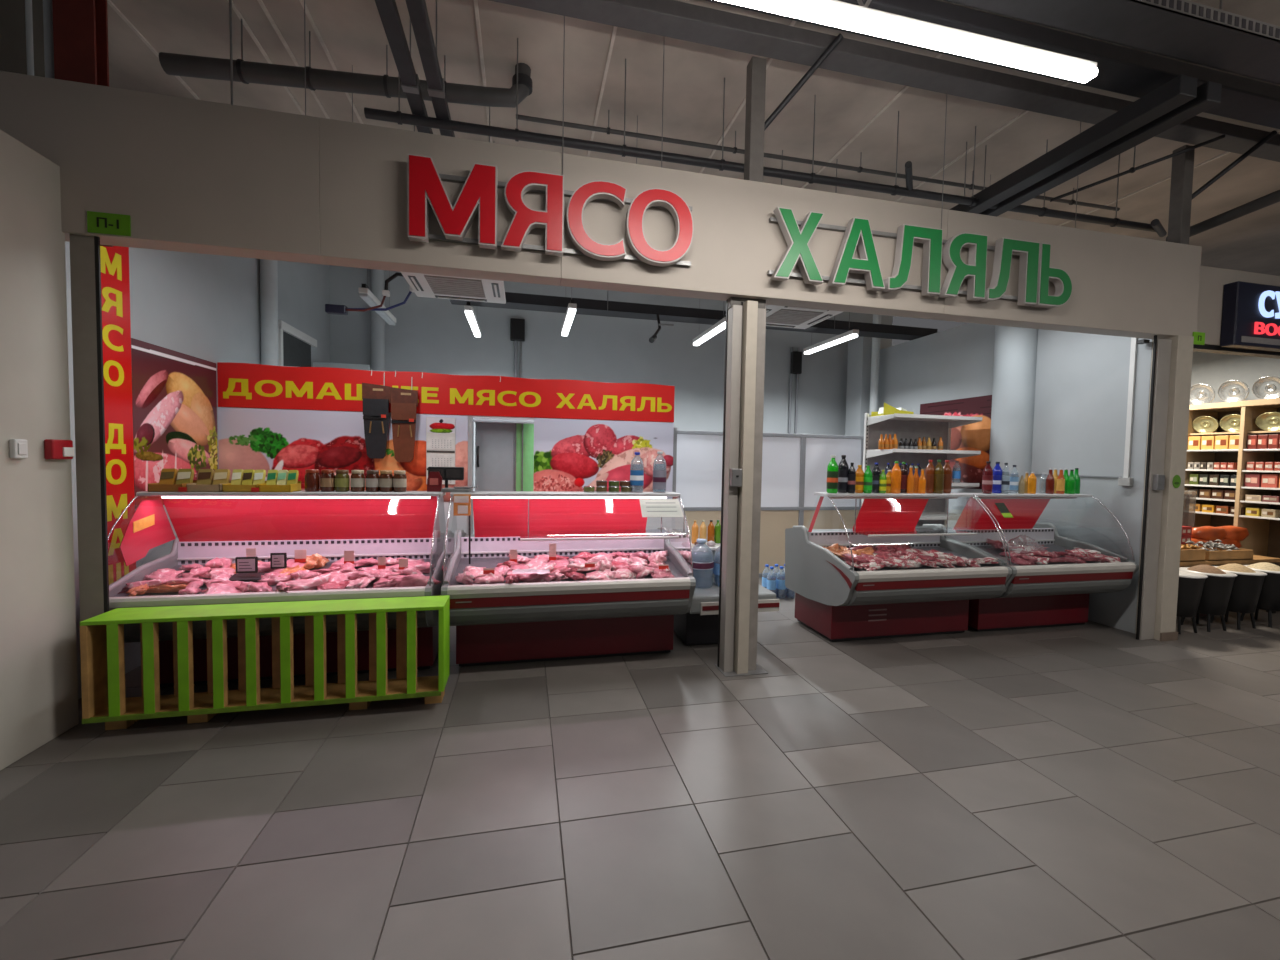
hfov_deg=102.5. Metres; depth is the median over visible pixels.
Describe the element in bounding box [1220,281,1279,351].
shop sign
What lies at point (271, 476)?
print
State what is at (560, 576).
meat cut
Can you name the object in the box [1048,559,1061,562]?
meat cut
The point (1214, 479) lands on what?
packet
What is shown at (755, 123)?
post
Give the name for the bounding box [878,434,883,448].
bottle
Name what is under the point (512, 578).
meat cut
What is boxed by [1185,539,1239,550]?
sweets
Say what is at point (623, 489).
tin can
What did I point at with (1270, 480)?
label
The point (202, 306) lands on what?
wall
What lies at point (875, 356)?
riser pipe
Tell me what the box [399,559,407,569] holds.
price tag
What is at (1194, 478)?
packet
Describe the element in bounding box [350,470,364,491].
jar
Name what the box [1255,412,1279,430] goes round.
serving platter
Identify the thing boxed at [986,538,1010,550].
meat cut
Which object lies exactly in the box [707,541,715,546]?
snack packet
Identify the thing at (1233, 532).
snack bag
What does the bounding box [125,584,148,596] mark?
meat cut
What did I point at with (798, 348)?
riser pipe
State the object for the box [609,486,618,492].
tin can
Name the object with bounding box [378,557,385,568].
price tag
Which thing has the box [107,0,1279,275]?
ceiling
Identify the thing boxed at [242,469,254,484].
packet
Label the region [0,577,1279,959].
floor
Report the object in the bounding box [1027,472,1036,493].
drink bottle
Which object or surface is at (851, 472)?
drink bottle
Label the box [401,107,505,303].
air conditioner
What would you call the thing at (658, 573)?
meat cut
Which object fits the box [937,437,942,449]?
bottle
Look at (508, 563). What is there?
meat cut
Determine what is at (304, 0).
wire
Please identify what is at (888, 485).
drink bottle
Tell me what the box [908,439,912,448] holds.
bottle
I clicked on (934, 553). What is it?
meat cut
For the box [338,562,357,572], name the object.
meat cut
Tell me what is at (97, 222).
plate
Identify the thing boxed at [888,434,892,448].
bottle
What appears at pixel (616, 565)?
meat cut
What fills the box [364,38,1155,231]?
pipe
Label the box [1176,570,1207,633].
tub
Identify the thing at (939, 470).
drink bottle
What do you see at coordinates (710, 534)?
juice bottle
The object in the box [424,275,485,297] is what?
ceiling vent
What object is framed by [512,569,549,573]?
plastic wrap
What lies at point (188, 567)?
meat cut
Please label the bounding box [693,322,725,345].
diffuser
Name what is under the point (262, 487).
tray
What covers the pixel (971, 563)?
meat cut
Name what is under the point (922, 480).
drink bottle
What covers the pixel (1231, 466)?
box
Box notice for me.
[639,499,683,516]
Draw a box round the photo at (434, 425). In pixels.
[427,418,454,432]
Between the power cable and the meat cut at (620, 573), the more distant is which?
the power cable
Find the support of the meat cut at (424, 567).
in the display case at (208, 526)
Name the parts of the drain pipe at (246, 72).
hanger rod, hanger rod, hanger rod, hanger rod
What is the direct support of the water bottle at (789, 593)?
on the floor
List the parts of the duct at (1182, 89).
hanger rod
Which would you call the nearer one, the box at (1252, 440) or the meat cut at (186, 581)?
the meat cut at (186, 581)
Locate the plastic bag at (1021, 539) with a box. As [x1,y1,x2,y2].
[1000,535,1044,551]
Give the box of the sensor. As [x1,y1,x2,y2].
[1136,339,1149,343]
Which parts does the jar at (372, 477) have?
lid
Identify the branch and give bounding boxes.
[905,161,912,190]
[1151,219,1166,236]
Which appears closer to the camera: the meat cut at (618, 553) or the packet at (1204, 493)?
the meat cut at (618, 553)
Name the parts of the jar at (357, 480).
lid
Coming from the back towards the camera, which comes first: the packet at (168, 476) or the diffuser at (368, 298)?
the diffuser at (368, 298)
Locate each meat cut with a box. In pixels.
[118,576,178,593]
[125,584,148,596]
[142,568,184,580]
[142,584,187,592]
[165,578,207,584]
[178,580,202,594]
[179,563,204,570]
[181,567,210,578]
[200,581,243,593]
[204,568,235,577]
[204,572,232,585]
[205,557,231,568]
[230,560,261,572]
[235,582,273,592]
[258,562,274,572]
[258,571,293,585]
[268,559,305,571]
[275,573,334,590]
[276,581,289,592]
[278,565,309,577]
[290,570,322,579]
[303,553,328,569]
[312,569,337,573]
[316,581,349,589]
[324,571,349,581]
[329,557,354,569]
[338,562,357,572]
[346,570,380,579]
[346,577,374,588]
[354,558,377,566]
[358,565,377,571]
[371,569,400,581]
[372,578,395,587]
[376,564,398,571]
[386,557,398,564]
[388,573,440,586]
[393,557,423,564]
[393,562,447,572]
[393,567,421,575]
[455,571,474,584]
[463,566,486,578]
[473,570,504,583]
[494,565,512,576]
[496,561,520,567]
[504,573,519,583]
[506,564,528,575]
[508,554,533,562]
[518,572,556,582]
[520,560,546,565]
[528,563,555,571]
[531,554,550,562]
[548,559,568,567]
[550,565,577,575]
[552,570,567,580]
[556,555,568,559]
[566,572,586,580]
[567,563,596,571]
[568,558,587,563]
[572,552,595,560]
[586,569,616,580]
[588,554,612,563]
[595,552,617,558]
[595,560,611,570]
[609,551,629,556]
[610,560,632,570]
[611,556,635,563]
[613,569,635,579]
[625,551,650,559]
[626,563,654,568]
[628,557,649,566]
[629,565,653,578]
[648,553,666,563]
[648,562,670,571]
[650,551,667,556]
[651,568,674,577]
[822,543,842,552]
[829,550,843,557]
[839,545,848,551]
[839,550,857,560]
[841,553,869,563]
[844,561,862,569]
[848,545,877,550]
[856,547,873,555]
[858,553,886,561]
[859,559,884,570]
[873,553,892,560]
[874,550,904,557]
[874,551,892,555]
[875,544,887,550]
[876,561,910,568]
[884,544,913,550]
[888,556,906,560]
[890,559,909,568]
[894,548,914,554]
[899,554,918,559]
[904,558,926,567]
[905,548,928,554]
[914,553,940,561]
[914,559,939,568]
[919,549,955,562]
[930,560,955,567]
[945,555,967,566]
[960,557,980,566]
[968,557,997,563]
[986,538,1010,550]
[999,551,1028,559]
[1008,557,1037,565]
[1009,546,1038,553]
[1020,551,1054,556]
[1026,545,1048,551]
[1028,556,1049,564]
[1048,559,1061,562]
[1049,557,1079,562]
[1050,552,1060,557]
[1053,551,1079,557]
[1062,555,1086,563]
[1065,549,1091,556]
[1074,547,1100,553]
[1081,557,1107,561]
[1088,554,1120,562]
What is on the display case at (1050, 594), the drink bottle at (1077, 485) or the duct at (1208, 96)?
the drink bottle at (1077, 485)
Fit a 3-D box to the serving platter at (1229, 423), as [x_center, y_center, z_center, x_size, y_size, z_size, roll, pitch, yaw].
[7.001,-0.667,6.050,0.073,0.212,0.251,0,2,-13]
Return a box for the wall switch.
[9,439,27,458]
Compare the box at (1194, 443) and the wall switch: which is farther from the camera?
the box at (1194, 443)
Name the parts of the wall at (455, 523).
header panel, partition panel, frame post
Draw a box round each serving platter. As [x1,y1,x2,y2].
[1190,383,1214,404]
[1192,416,1218,432]
[1217,380,1248,401]
[1220,414,1240,431]
[1252,376,1279,398]
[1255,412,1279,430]
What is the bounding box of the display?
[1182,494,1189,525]
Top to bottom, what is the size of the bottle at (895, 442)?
0.190 m
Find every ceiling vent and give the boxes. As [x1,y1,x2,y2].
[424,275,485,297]
[766,309,822,324]
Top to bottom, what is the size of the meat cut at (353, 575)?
0.082 m
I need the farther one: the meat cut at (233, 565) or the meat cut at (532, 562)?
the meat cut at (532, 562)
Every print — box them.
[160,472,173,479]
[177,472,190,479]
[198,472,210,479]
[214,472,226,479]
[232,472,240,479]
[243,472,251,479]
[254,473,262,479]
[267,473,275,479]
[277,473,285,479]
[288,473,295,479]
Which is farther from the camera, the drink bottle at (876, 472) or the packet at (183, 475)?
the drink bottle at (876, 472)
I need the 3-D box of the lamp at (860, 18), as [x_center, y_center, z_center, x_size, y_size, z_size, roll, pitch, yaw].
[1.056,-2.553,2.243,2.440,1.141,0.064,0,2,-13]
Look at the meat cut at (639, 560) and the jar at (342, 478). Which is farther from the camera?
the meat cut at (639, 560)
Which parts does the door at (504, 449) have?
frame, handle, frame, green panel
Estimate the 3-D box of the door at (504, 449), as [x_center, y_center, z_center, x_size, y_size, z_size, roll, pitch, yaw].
[-1.426,0.338,5.292,0.642,1.950,0.210,0,2,-13]
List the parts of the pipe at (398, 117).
hanger rod, hanger rod, hanger rod, hanger rod, hanger rod, hanger rod, hanger rod, hanger rod, hanger rod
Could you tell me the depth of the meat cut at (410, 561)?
3.84 m
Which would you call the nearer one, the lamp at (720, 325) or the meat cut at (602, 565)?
the meat cut at (602, 565)
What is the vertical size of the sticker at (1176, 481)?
0.120 m
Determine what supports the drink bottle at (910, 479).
on the display case at (839, 601)
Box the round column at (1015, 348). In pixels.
[989,325,1037,492]
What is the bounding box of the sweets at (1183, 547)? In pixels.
[1181,544,1198,549]
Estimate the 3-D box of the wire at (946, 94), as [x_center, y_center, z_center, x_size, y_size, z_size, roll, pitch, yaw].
[2.336,-2.526,3.938,0.006,1.320,0.006,0,2,-13]
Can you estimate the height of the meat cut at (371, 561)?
0.073 m
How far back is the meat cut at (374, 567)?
3.63 m
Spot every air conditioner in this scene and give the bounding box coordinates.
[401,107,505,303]
[766,150,842,328]
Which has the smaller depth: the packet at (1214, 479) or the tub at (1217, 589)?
the tub at (1217, 589)
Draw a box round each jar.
[305,469,319,491]
[320,470,334,491]
[335,470,349,491]
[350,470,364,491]
[366,470,378,491]
[379,470,392,491]
[393,470,406,491]
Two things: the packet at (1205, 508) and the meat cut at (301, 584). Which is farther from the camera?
the packet at (1205, 508)
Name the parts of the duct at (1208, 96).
hanger rod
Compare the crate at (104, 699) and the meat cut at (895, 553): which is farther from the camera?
the meat cut at (895, 553)
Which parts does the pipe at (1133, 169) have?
hanger rod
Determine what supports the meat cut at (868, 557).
in the display case at (839, 601)
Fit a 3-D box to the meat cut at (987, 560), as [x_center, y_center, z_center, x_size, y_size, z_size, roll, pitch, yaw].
[3.002,0.711,4.490,0.247,0.082,0.207,0,3,-18]
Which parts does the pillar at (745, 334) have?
plate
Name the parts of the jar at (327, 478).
lid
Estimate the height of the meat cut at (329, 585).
0.050 m
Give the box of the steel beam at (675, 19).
[489,0,1279,161]
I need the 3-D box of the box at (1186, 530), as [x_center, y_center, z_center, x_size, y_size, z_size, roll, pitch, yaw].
[5.972,0.560,5.705,0.220,0.095,0.133,0,2,-13]
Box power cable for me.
[325,272,413,314]
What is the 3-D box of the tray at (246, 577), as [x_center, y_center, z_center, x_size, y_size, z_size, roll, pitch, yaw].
[-2.565,0.655,3.461,0.340,0.034,0.141,0,2,-13]
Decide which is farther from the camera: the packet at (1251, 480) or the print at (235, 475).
the packet at (1251, 480)
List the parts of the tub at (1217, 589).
leg, leg, leg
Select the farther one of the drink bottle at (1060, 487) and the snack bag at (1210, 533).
the snack bag at (1210, 533)
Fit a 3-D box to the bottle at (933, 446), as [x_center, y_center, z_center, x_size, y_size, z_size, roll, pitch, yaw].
[3.638,-0.442,6.354,0.059,0.157,0.059,0,2,-13]
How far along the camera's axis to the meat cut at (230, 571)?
3.47 m
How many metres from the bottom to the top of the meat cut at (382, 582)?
0.062 m
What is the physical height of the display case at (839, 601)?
1.285 m
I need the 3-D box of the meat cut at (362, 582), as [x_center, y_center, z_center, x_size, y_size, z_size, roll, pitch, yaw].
[-1.863,0.686,3.409,0.221,0.062,0.172,2,3,19]
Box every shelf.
[520,529,675,537]
[691,543,719,550]
[840,528,966,535]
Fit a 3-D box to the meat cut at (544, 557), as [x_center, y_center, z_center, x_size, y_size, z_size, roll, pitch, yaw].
[-0.758,0.632,4.057,0.214,0.070,0.164,-1,3,-43]
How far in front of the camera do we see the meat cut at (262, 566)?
3.60 m
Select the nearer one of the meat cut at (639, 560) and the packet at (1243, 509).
the meat cut at (639, 560)
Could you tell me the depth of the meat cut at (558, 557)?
4.05 m
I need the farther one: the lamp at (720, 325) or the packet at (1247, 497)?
the lamp at (720, 325)
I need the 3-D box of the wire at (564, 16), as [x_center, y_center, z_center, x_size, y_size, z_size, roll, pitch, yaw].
[-0.494,-2.410,3.309,0.006,1.600,0.006,0,2,-13]
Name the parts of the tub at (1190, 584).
leg, leg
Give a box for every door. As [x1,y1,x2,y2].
[278,320,369,369]
[468,416,533,533]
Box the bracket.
[649,314,673,342]
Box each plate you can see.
[87,211,130,235]
[1192,332,1204,344]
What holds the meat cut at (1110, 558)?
in the display case at (1050, 594)
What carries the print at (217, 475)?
attached to the packet at (221, 476)
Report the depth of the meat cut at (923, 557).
4.46 m
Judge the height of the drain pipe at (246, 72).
0.460 m
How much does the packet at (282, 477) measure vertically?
0.154 m
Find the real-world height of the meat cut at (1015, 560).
0.070 m
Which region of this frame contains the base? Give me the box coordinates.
[674,612,718,644]
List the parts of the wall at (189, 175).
fascia panel, fascia panel, fascia panel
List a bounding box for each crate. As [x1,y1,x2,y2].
[80,595,449,729]
[1180,548,1205,561]
[1199,546,1253,560]
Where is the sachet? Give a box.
[427,472,441,491]
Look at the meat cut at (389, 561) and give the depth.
3.76 m
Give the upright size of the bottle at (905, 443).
0.140 m
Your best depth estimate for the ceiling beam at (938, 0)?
3.44 m
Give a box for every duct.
[375,0,432,133]
[405,0,454,136]
[705,0,1279,128]
[949,75,1196,213]
[979,81,1221,216]
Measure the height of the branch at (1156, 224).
0.169 m
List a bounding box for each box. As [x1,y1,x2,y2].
[510,318,524,341]
[790,351,801,373]
[1181,526,1191,535]
[1181,535,1190,544]
[1188,436,1201,449]
[1188,462,1193,468]
[1194,462,1200,468]
[1200,462,1207,468]
[1201,436,1214,449]
[1207,462,1213,469]
[1214,463,1220,469]
[1215,435,1229,449]
[1220,463,1227,469]
[1227,463,1237,469]
[1229,435,1238,448]
[1246,462,1255,469]
[1247,435,1257,448]
[1255,462,1264,470]
[1257,435,1268,448]
[1265,462,1274,470]
[1268,434,1279,448]
[1274,462,1279,470]
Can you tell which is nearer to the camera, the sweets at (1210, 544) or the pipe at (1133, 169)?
the pipe at (1133, 169)
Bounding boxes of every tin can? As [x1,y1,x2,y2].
[584,486,594,491]
[596,480,606,486]
[596,486,606,491]
[609,480,618,486]
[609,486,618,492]
[620,481,629,486]
[621,486,630,492]
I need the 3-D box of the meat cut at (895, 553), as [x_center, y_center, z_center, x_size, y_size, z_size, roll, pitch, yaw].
[2.248,0.673,4.586,0.346,0.090,0.117,2,2,16]
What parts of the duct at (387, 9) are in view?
hanger rod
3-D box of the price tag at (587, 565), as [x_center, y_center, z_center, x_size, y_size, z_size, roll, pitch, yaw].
[-0.368,0.624,3.764,0.075,0.035,0.005,0,2,-13]
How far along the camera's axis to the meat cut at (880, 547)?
4.75 m
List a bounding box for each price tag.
[235,557,257,572]
[246,548,255,556]
[270,553,286,568]
[294,550,306,561]
[344,551,353,563]
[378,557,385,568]
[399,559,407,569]
[483,568,494,573]
[510,549,516,561]
[549,543,555,559]
[585,563,594,567]
[659,564,668,568]
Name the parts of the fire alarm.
white panel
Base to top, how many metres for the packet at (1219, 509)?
0.090 m
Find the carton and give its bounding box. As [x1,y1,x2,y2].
[871,403,913,416]
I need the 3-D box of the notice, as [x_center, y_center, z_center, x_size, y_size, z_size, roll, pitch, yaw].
[0.167,0.217,3.977,0.330,0.129,0.114,0,2,-13]
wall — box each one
[0,71,1201,338]
[0,130,78,770]
[65,241,329,698]
[217,366,676,551]
[329,265,892,533]
[676,430,863,576]
[845,337,871,435]
[878,323,1153,633]
[1190,351,1279,404]
[1196,265,1279,345]
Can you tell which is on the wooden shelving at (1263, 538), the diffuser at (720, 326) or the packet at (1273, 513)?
the packet at (1273, 513)
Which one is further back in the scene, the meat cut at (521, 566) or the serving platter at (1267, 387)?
the serving platter at (1267, 387)
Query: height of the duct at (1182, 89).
0.706 m
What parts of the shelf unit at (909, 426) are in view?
post, shelf, panel, shelf, price rail, price rail, price rail, shelf, post, price rail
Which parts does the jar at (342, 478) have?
lid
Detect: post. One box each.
[744,33,842,181]
[1167,130,1276,244]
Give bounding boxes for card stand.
[454,494,470,515]
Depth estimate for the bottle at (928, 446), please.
6.32 m
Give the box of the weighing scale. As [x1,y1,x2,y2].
[428,467,478,491]
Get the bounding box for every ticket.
[178,487,186,491]
[251,487,258,491]
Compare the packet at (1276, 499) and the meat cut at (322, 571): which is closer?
the meat cut at (322, 571)
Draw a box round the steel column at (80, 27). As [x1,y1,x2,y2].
[52,0,112,246]
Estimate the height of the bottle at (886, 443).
0.185 m
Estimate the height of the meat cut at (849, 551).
0.086 m
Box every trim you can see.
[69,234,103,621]
[94,236,109,612]
[1193,344,1279,358]
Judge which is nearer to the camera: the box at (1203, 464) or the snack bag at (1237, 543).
the snack bag at (1237, 543)
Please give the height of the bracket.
0.479 m
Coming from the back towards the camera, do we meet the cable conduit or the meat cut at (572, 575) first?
the cable conduit
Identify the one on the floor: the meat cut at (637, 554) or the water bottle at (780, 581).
the water bottle at (780, 581)
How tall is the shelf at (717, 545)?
0.025 m
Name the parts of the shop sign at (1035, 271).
mounting rail, mounting rail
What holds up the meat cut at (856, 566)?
in the display case at (839, 601)
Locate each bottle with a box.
[630,452,643,491]
[653,451,666,491]
[691,520,698,543]
[699,520,706,538]
[707,520,714,541]
[714,520,720,542]
[762,564,770,587]
[767,566,775,592]
[772,564,780,578]
[776,566,785,597]
[786,588,794,597]
[826,455,837,492]
[838,455,848,492]
[847,463,855,492]
[855,465,863,492]
[863,466,871,492]
[872,462,880,492]
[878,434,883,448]
[879,470,886,492]
[884,434,888,448]
[885,463,890,473]
[886,470,890,492]
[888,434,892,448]
[891,461,900,493]
[892,434,897,448]
[899,438,903,448]
[900,462,907,492]
[904,438,907,448]
[907,466,913,493]
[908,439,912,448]
[913,439,917,448]
[914,466,918,492]
[917,437,921,448]
[917,464,920,476]
[918,469,925,493]
[922,437,926,448]
[925,460,934,492]
[926,437,931,449]
[931,438,936,449]
[934,460,943,493]
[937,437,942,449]
[943,460,951,492]
[952,461,960,482]
[982,461,992,493]
[992,462,1002,492]
[1001,463,1009,493]
[1009,465,1018,493]
[1018,475,1024,493]
[1024,472,1028,493]
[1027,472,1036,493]
[1039,473,1046,493]
[1045,468,1054,493]
[1053,468,1057,493]
[1056,468,1064,493]
[1064,468,1068,493]
[1067,470,1075,493]
[1074,468,1080,493]
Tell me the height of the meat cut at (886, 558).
0.090 m
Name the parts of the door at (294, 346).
frame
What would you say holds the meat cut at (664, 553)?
in the display case at (499, 623)
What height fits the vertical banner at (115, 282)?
2.710 m
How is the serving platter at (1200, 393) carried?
on the wooden shelving at (1263, 538)
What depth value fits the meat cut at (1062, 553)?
4.81 m
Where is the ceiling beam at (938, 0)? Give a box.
[938,0,1279,85]
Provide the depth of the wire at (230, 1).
2.86 m
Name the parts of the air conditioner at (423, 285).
fascia panel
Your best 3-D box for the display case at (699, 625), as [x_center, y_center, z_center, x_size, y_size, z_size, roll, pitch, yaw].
[0.661,0.994,4.553,0.800,0.753,0.940,0,2,-13]
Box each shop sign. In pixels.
[408,154,693,266]
[767,207,1071,307]
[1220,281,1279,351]
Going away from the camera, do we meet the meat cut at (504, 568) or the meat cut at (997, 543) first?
the meat cut at (504, 568)
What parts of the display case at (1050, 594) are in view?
door, panel, panel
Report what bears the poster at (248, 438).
attached to the wall at (455, 523)
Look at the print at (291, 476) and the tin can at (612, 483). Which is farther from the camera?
the tin can at (612, 483)
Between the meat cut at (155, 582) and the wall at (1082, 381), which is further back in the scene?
the wall at (1082, 381)
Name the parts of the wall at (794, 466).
panel, panel, frame rail, frame rail, panel, panel, frame post, panel, panel, frame post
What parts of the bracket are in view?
bracket arm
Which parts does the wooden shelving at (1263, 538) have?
shelf, shelf, shelf, shelf, shelf, shelf, shelf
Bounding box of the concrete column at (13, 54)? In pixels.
[0,0,44,76]
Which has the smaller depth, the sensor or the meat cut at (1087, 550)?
the sensor
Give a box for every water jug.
[692,539,713,585]
[713,546,719,583]
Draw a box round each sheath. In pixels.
[362,372,389,458]
[390,379,417,461]
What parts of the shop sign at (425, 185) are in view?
mounting rail, mounting rail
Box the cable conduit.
[1030,337,1137,485]
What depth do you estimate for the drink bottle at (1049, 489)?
5.03 m
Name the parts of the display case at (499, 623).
panel, support rod, shelf rail, glass, panel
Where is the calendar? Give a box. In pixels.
[426,417,454,484]
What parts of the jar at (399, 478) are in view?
lid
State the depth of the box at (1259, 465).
5.78 m
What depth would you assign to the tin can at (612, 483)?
4.09 m
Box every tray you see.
[148,480,196,491]
[186,480,230,491]
[222,481,266,491]
[229,572,269,581]
[259,481,300,491]
[449,292,937,339]
[943,0,1279,84]
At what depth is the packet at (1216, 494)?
6.13 m
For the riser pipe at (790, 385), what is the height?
3.500 m
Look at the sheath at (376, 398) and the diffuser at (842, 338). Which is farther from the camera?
the diffuser at (842, 338)
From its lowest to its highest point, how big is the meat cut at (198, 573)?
0.080 m
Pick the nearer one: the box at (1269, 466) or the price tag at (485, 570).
the price tag at (485, 570)
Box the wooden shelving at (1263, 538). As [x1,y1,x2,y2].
[1179,398,1279,566]
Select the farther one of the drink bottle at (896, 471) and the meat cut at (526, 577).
the drink bottle at (896, 471)
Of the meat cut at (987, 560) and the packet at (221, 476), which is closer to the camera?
the packet at (221, 476)
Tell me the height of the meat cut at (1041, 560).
0.062 m
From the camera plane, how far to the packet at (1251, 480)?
5.84 m
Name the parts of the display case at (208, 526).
panel, glass, panel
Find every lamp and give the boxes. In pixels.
[358,269,395,324]
[464,302,480,336]
[561,288,576,335]
[693,306,725,345]
[718,0,1097,82]
[803,312,858,354]
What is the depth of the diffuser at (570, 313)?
6.12 m
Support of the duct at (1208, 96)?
hanging from the ceiling
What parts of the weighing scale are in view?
weighing plate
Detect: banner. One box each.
[100,246,135,584]
[217,362,674,421]
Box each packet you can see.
[159,468,177,483]
[176,469,193,483]
[196,469,213,484]
[213,469,229,484]
[231,469,243,484]
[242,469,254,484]
[253,469,265,484]
[266,470,277,484]
[277,470,287,484]
[287,470,298,484]
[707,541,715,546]
[878,407,883,414]
[1188,488,1199,497]
[1189,474,1199,484]
[1189,504,1205,511]
[1199,474,1212,484]
[1199,489,1215,497]
[1202,505,1219,512]
[1209,474,1219,485]
[1211,489,1224,498]
[1216,506,1233,513]
[1219,475,1230,485]
[1224,490,1235,499]
[1230,475,1236,485]
[1230,507,1248,514]
[1244,474,1261,486]
[1245,495,1266,501]
[1245,508,1263,515]
[1261,474,1279,487]
[1261,509,1279,517]
[1262,496,1279,502]
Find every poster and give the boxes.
[131,338,217,508]
[218,407,467,501]
[534,418,673,498]
[920,395,991,488]
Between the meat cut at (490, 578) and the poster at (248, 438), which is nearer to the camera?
the meat cut at (490, 578)
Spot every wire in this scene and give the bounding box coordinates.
[229,0,232,105]
[304,0,352,121]
[562,16,564,174]
[636,36,664,167]
[941,94,946,228]
[990,121,1080,227]
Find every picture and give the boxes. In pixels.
[1193,440,1197,445]
[1206,440,1211,445]
[1220,439,1225,444]
[1251,478,1256,482]
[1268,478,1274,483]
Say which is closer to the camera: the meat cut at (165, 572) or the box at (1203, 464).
the meat cut at (165, 572)
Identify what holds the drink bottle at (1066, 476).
on the display case at (1050, 594)
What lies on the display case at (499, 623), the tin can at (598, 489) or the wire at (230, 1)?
the tin can at (598, 489)
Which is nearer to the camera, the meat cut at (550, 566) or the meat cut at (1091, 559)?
the meat cut at (550, 566)
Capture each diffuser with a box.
[360,293,395,324]
[465,311,480,336]
[562,309,575,335]
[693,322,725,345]
[804,334,857,354]
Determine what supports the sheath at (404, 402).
attached to the wall at (455, 523)
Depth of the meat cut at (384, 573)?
3.52 m
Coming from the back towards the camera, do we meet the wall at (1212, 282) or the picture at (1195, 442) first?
the picture at (1195, 442)
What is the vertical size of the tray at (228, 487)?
0.070 m
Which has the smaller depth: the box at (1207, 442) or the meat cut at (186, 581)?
the meat cut at (186, 581)
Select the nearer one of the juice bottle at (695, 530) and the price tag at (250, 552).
the price tag at (250, 552)
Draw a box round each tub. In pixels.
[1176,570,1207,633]
[1179,565,1236,631]
[1210,563,1266,629]
[1241,562,1279,626]
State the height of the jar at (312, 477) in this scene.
0.155 m
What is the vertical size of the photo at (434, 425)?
0.145 m
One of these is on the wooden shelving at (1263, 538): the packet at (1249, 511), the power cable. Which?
the packet at (1249, 511)
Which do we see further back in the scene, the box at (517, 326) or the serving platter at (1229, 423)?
the box at (517, 326)
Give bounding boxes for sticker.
[995,503,1013,517]
[1172,475,1180,487]
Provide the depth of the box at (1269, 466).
5.71 m
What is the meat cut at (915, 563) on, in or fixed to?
in the display case at (839, 601)
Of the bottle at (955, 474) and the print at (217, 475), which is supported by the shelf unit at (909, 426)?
the bottle at (955, 474)
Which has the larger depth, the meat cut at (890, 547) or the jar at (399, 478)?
the meat cut at (890, 547)
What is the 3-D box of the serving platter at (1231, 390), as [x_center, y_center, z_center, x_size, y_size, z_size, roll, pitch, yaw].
[6.995,-1.042,6.052,0.085,0.269,0.279,0,2,-13]
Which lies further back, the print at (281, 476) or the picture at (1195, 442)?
the picture at (1195, 442)
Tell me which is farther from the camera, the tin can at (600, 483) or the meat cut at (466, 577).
the tin can at (600, 483)
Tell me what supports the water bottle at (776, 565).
on the floor
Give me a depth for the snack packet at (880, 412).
6.35 m
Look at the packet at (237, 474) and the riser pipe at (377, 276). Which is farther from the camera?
the riser pipe at (377, 276)
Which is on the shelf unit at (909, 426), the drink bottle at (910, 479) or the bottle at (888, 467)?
the bottle at (888, 467)
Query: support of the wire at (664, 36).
hanging from the ceiling
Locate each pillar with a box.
[715,297,767,676]
[1135,335,1193,640]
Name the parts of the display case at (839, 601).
door, panel, door, shelf rail, panel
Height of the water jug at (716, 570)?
0.390 m
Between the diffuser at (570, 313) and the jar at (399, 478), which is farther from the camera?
the diffuser at (570, 313)
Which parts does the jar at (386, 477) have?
lid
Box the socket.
[512,73,532,95]
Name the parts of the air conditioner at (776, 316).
fascia panel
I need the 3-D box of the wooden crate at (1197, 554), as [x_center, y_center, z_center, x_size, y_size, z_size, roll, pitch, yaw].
[5.673,0.774,5.432,0.360,0.120,0.275,0,2,-13]
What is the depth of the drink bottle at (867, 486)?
4.57 m
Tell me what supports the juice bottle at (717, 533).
on the display case at (699, 625)
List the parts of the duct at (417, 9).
hanger rod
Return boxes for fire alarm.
[44,439,74,458]
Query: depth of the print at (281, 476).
3.60 m
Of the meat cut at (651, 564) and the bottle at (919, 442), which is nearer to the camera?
the meat cut at (651, 564)
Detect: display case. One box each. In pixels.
[108,491,453,686]
[441,491,695,665]
[674,543,779,644]
[785,492,1011,640]
[938,493,1138,630]
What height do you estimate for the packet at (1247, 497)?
0.070 m
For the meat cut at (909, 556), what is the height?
0.072 m
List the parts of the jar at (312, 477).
jar lid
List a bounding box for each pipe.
[25,0,33,75]
[43,0,53,78]
[159,19,532,107]
[260,259,278,365]
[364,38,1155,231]
[371,269,384,370]
[514,341,517,376]
[518,110,1119,210]
[519,341,521,377]
[788,347,792,433]
[794,347,799,433]
[869,314,880,414]
[1050,134,1224,201]
[1166,190,1279,240]
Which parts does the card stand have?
card panel, card panel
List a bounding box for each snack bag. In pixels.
[1189,526,1226,540]
[1191,538,1212,545]
[1213,539,1241,547]
[1218,526,1248,540]
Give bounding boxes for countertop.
[689,577,775,613]
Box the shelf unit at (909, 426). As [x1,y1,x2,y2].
[861,413,981,526]
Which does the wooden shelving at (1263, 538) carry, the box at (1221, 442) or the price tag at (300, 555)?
the box at (1221, 442)
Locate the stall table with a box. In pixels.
[1180,555,1279,612]

